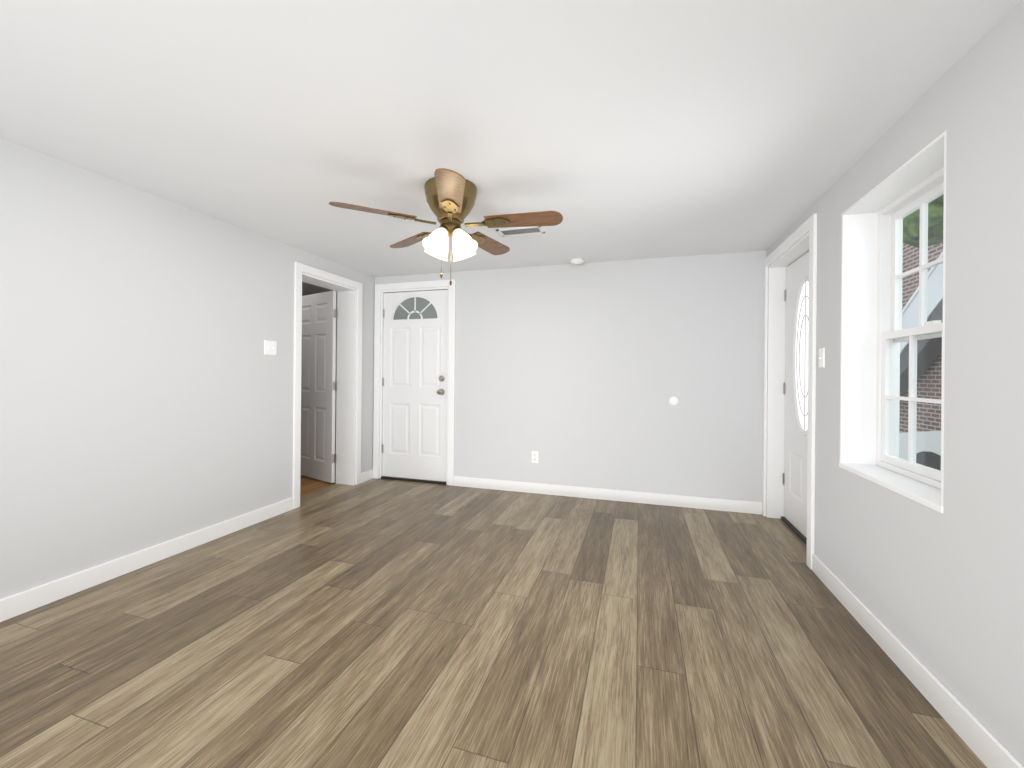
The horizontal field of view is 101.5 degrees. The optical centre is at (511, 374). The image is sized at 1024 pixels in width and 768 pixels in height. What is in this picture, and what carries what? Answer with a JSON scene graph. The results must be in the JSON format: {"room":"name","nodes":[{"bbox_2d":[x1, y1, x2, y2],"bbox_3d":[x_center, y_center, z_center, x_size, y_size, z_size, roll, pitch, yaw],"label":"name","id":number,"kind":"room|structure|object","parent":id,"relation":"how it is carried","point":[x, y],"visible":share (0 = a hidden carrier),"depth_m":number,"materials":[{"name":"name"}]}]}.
{"room":"empty living room","nodes":[
{"label":"empty living room","id":0,"kind":"room"},
{"bbox_2d":[0,138,374,598],"bbox_3d":[-2.396,0.024,2.064,0.220,2.200,5.354,1,0,17],"label":"wall","id":1,"kind":"structure","parent":0,"point":[146,392],"depth_m":2.39,"materials":[{"name":"grey paint"}]},
{"bbox_2d":[0,497,292,621],"bbox_3d":[-2.443,1.079,1.540,0.014,0.110,4.130,1,0,17],"label":"baseboard","id":2,"kind":"structure","parent":1,"relation":"attached to","point":[17,604],"depth_m":2.37,"materials":[{"name":"white wood"}]},
{"bbox_2d":[264,340,276,354],"bbox_3d":[-1.895,-0.211,3.295,0.019,0.115,0.115,1,0,17],"label":"light switch","id":3,"kind":"object","parent":1,"relation":"attached to","point":[270,347],"visible":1,"depth_m":3.29,"materials":[{"name":"white plastic"}]},
{"bbox_2d":[292,262,362,508],"bbox_3d":[-1.702,0.090,3.937,0.020,2.080,0.884,1,0,17],"label":"door frame","id":4,"kind":"structure","parent":1,"relation":"attached to","point":[299,268],"depth_m":3.57,"materials":[{"name":"white wood"}]},
{"bbox_2d":[302,272,356,484],"bbox_3d":[-1.817,0.124,3.972,0.220,2.010,0.744,1,0,17],"label":"jamb left opening","id":5,"kind":"structure","parent":1,"relation":"attached to","point":[346,384],"depth_m":4.30,"materials":[{"name":"white wood"}]},
{"bbox_2d":[300,291,337,482],"bbox_3d":[-2.132,0.122,4.524,0.738,1.985,0.175,0,0,34],"label":"hall door","id":6,"kind":"structure","parent":5,"relation":"attached to","point":[318,371],"depth_m":4.45,"materials":[{"name":"white wood"}]},
{"bbox_2d":[335,292,337,482],"bbox_3d":[-1.931,0.088,4.007,0.020,2.080,0.884,1,0,17],"label":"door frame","id":7,"kind":"structure","parent":1,"relation":"attached to","point":[336,390],"depth_m":4.37,"materials":[{"name":"white wood"}]},
{"bbox_2d":[361,469,372,482],"bbox_3d":[-1.550,1.087,4.476,0.014,0.110,0.240,1,0,17],"label":"baseboard","id":8,"kind":"structure","parent":1,"relation":"attached to","point":[366,475],"depth_m":4.46,"materials":[{"name":"white wood"}]},
{"bbox_2d":[335,296,336,449],"bbox_3d":[-2.135,0.026,5.667,1.477,2.200,0.100,1,0,17],"label":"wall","id":9,"kind":"structure","parent":0,"point":[335,390],"depth_m":5.68,"materials":[{"name":"grey paint"}]},
{"bbox_2d":[0,463,986,767],"bbox_3d":[-1.087,1.166,2.131,5.799,0.060,6.250,1,0,17],"label":"floor","id":10,"kind":"structure","parent":0,"point":[374,622],"depth_m":1.72,"materials":[{"name":"laminate"}]},
{"bbox_2d":[0,0,1018,295],"bbox_3d":[-1.067,-1.104,2.131,5.799,0.080,6.250,1,0,17],"label":"ceiling","id":11,"kind":"structure","parent":0,"point":[612,130],"depth_m":1.65,"materials":[{"name":"white paint"}]},
{"bbox_2d":[329,168,562,284],"bbox_3d":[-0.311,-0.775,2.381,1.191,0.565,1.203,1,0,17],"label":"ceiling fan","id":12,"kind":"object","parent":11,"relation":"hanging from","point":[451,195],"visible":1,"depth_m":2.29,"materials":[{"name":"gold metal"}]},
{"bbox_2d":[496,226,544,236],"bbox_3d":[0.064,-1.049,3.067,0.330,0.010,0.150,1,0,17],"label":"ceiling vent","id":13,"kind":"object","parent":11,"relation":"in","point":[516,231],"visible":0.98,"depth_m":3.06,"materials":[{"name":"white metal"}]},
{"bbox_2d":[570,258,583,264],"bbox_3d":[0.595,-1.032,3.831,0.124,0.036,0.124,1,0,17],"label":"smoke detector","id":14,"kind":"object","parent":11,"relation":"attached to","point":[576,261],"visible":1,"depth_m":3.80,"materials":[{"name":"white plastic"}]},
{"bbox_2d":[375,250,765,501],"bbox_3d":[0.217,0.047,4.150,4.007,2.200,0.160,1,0,17],"label":"wall","id":15,"kind":"structure","parent":0,"point":[580,375],"depth_m":3.84,"materials":[{"name":"grey paint"}]},
{"bbox_2d":[381,476,445,484],"bbox_3d":[-1.032,1.125,4.525,0.784,0.022,0.165,1,0,17],"label":"threshold","id":16,"kind":"object","parent":15,"relation":"attached to","point":[413,480],"visible":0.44,"depth_m":4.45,"materials":[{"name":"brown metal"}]},
{"bbox_2d":[373,279,455,485],"bbox_3d":[-1.023,0.111,4.527,0.820,2.050,0.160,1,0,17],"label":"door jamb","id":17,"kind":"structure","parent":15,"relation":"in","point":[382,341],"depth_m":4.57,"materials":[{"name":"white wood"}]},
{"bbox_2d":[382,290,447,481],"bbox_3d":[-1.051,0.112,4.462,0.795,2.000,0.114,1,0,17],"label":"front door","id":18,"kind":"structure","parent":17,"relation":"attached to","point":[414,378],"depth_m":4.47,"materials":[{"name":"white painted door panel"},{"name":"grey glass"},{"name":"satin nickel"}]},
{"bbox_2d":[531,451,538,462],"bbox_3d":[0.222,0.799,4.058,0.070,0.115,0.010,1,0,17],"label":"outlet","id":19,"kind":"object","parent":15,"relation":"attached to","point":[535,457],"visible":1,"depth_m":4.05,"materials":[{"name":"white plastic"}]},
{"bbox_2d":[454,476,761,513],"bbox_3d":[0.751,1.107,3.894,2.819,0.110,0.014,1,0,17],"label":"baseboard","id":20,"kind":"structure","parent":15,"relation":"attached to","point":[742,506],"depth_m":3.83,"materials":[{"name":"white wood"}]},
{"bbox_2d":[669,396,678,405],"bbox_3d":[1.429,0.233,3.691,0.084,0.084,0.012,1,0,17],"label":"door stop","id":21,"kind":"object","parent":15,"relation":"attached to","point":[673,400],"visible":1,"depth_m":3.69,"materials":[{"name":"white plastic"}]},
{"bbox_2d":[766,0,1023,765],"bbox_3d":[1.472,0.058,0.970,0.245,2.200,5.514,1,0,17],"label":"wall","id":22,"kind":"structure","parent":0,"point":[940,596],"depth_m":1.35,"materials":[{"name":"grey paint"}]},
{"bbox_2d":[766,232,808,518],"bbox_3d":[2.075,0.138,2.954,0.245,2.050,0.920,1,0,17],"label":"door jamb","id":23,"kind":"structure","parent":22,"relation":"in","point":[776,376],"depth_m":3.39,"materials":[{"name":"white wood"}]},
{"bbox_2d":[782,252,808,537],"bbox_3d":[2.062,0.139,2.966,0.114,2.000,0.895,1,0,17],"label":"door","id":24,"kind":"structure","parent":23,"relation":"attached to","point":[795,384],"depth_m":3.12,"materials":[{"name":"white wood"}]},
{"bbox_2d":[761,213,816,569],"bbox_3d":[1.948,0.102,2.989,0.020,2.120,1.054,1,0,17],"label":"door frame","id":25,"kind":"structure","parent":22,"relation":"attached to","point":[809,225],"depth_m":2.53,"materials":[{"name":"white wood"}]},
{"bbox_2d":[781,516,806,544],"bbox_3d":[2.114,1.153,2.939,0.145,0.020,0.884,1,0,17],"label":"threshold","id":26,"kind":"object","parent":22,"relation":"attached to","point":[800,535],"visible":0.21,"depth_m":3.07,"materials":[{"name":"brown metal"}]},
{"bbox_2d":[818,348,824,367],"bbox_3d":[1.773,-0.097,2.408,0.019,0.115,0.070,1,0,17],"label":"light switch","id":27,"kind":"object","parent":22,"relation":"attached to","point":[821,358],"visible":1,"depth_m":2.40,"materials":[{"name":"white plastic"}]},
{"bbox_2d":[839,462,942,513],"bbox_3d":[1.667,0.469,1.791,0.154,0.025,0.780,1,0,17],"label":"window sill","id":28,"kind":"structure","parent":22,"relation":"in","point":[928,496],"depth_m":1.76,"materials":[{"name":"white wood"}]},
{"bbox_2d":[840,130,946,506],"bbox_3d":[1.715,-0.181,1.778,0.235,1.317,0.780,1,0,17],"label":"window","id":29,"kind":"structure","parent":22,"relation":"in","point":[892,334],"depth_m":2.08,"materials":[{"name":"white plastic"}]},
{"bbox_2d":[812,554,1023,767],"bbox_3d":[1.177,1.110,0.475,0.014,0.110,4.200,1,0,17],"label":"baseboard","id":30,"kind":"structure","parent":22,"relation":"attached to","point":[982,742],"depth_m":1.50,"materials":[{"name":"white wood"}]},
{"label":"outside","id":31,"kind":"structure","parent":0,"visible":0},
{"bbox_3d":[10.276,1.435,4.187,14.751,0.100,22.000,1,0,17],"label":"ground","id":32,"kind":"structure","parent":31,"visible":0},
{"bbox_2d":[899,431,940,470],"bbox_3d":[3.634,0.632,1.621,1.816,1.510,4.420,1,0,17],"label":"car","id":33,"kind":"object","parent":32,"relation":"on","point":[924,446],"depth_m":3.23,"materials":[{"name":"white paint"}]},
{"bbox_2d":[899,243,942,432],"bbox_3d":[7.757,-1.962,7.575,0.400,6.650,15.000,1,0,17],"label":"brick wall","id":34,"kind":"structure","parent":32,"relation":"on","point":[931,395],"depth_m":7.71,"materials":[{"name":"brown brick"}]},
{"bbox_2d":[900,251,942,395],"bbox_3d":[7.130,-0.954,7.038,0.330,4.622,5.542,1,0,17],"label":"board","id":35,"kind":"object","parent":32,"relation":"on","point":[906,312],"depth_m":7.25,"materials":[{"name":"white paint"}]},
{"bbox_2d":[903,195,943,247],"bbox_3d":[5.889,-1.182,5.782,1.156,5.056,1.764,1,0,17],"label":"tree","id":36,"kind":"object","parent":32,"relation":"on","point":[930,224],"depth_m":5.97,"materials":[{"name":"green plant"}]}
]}

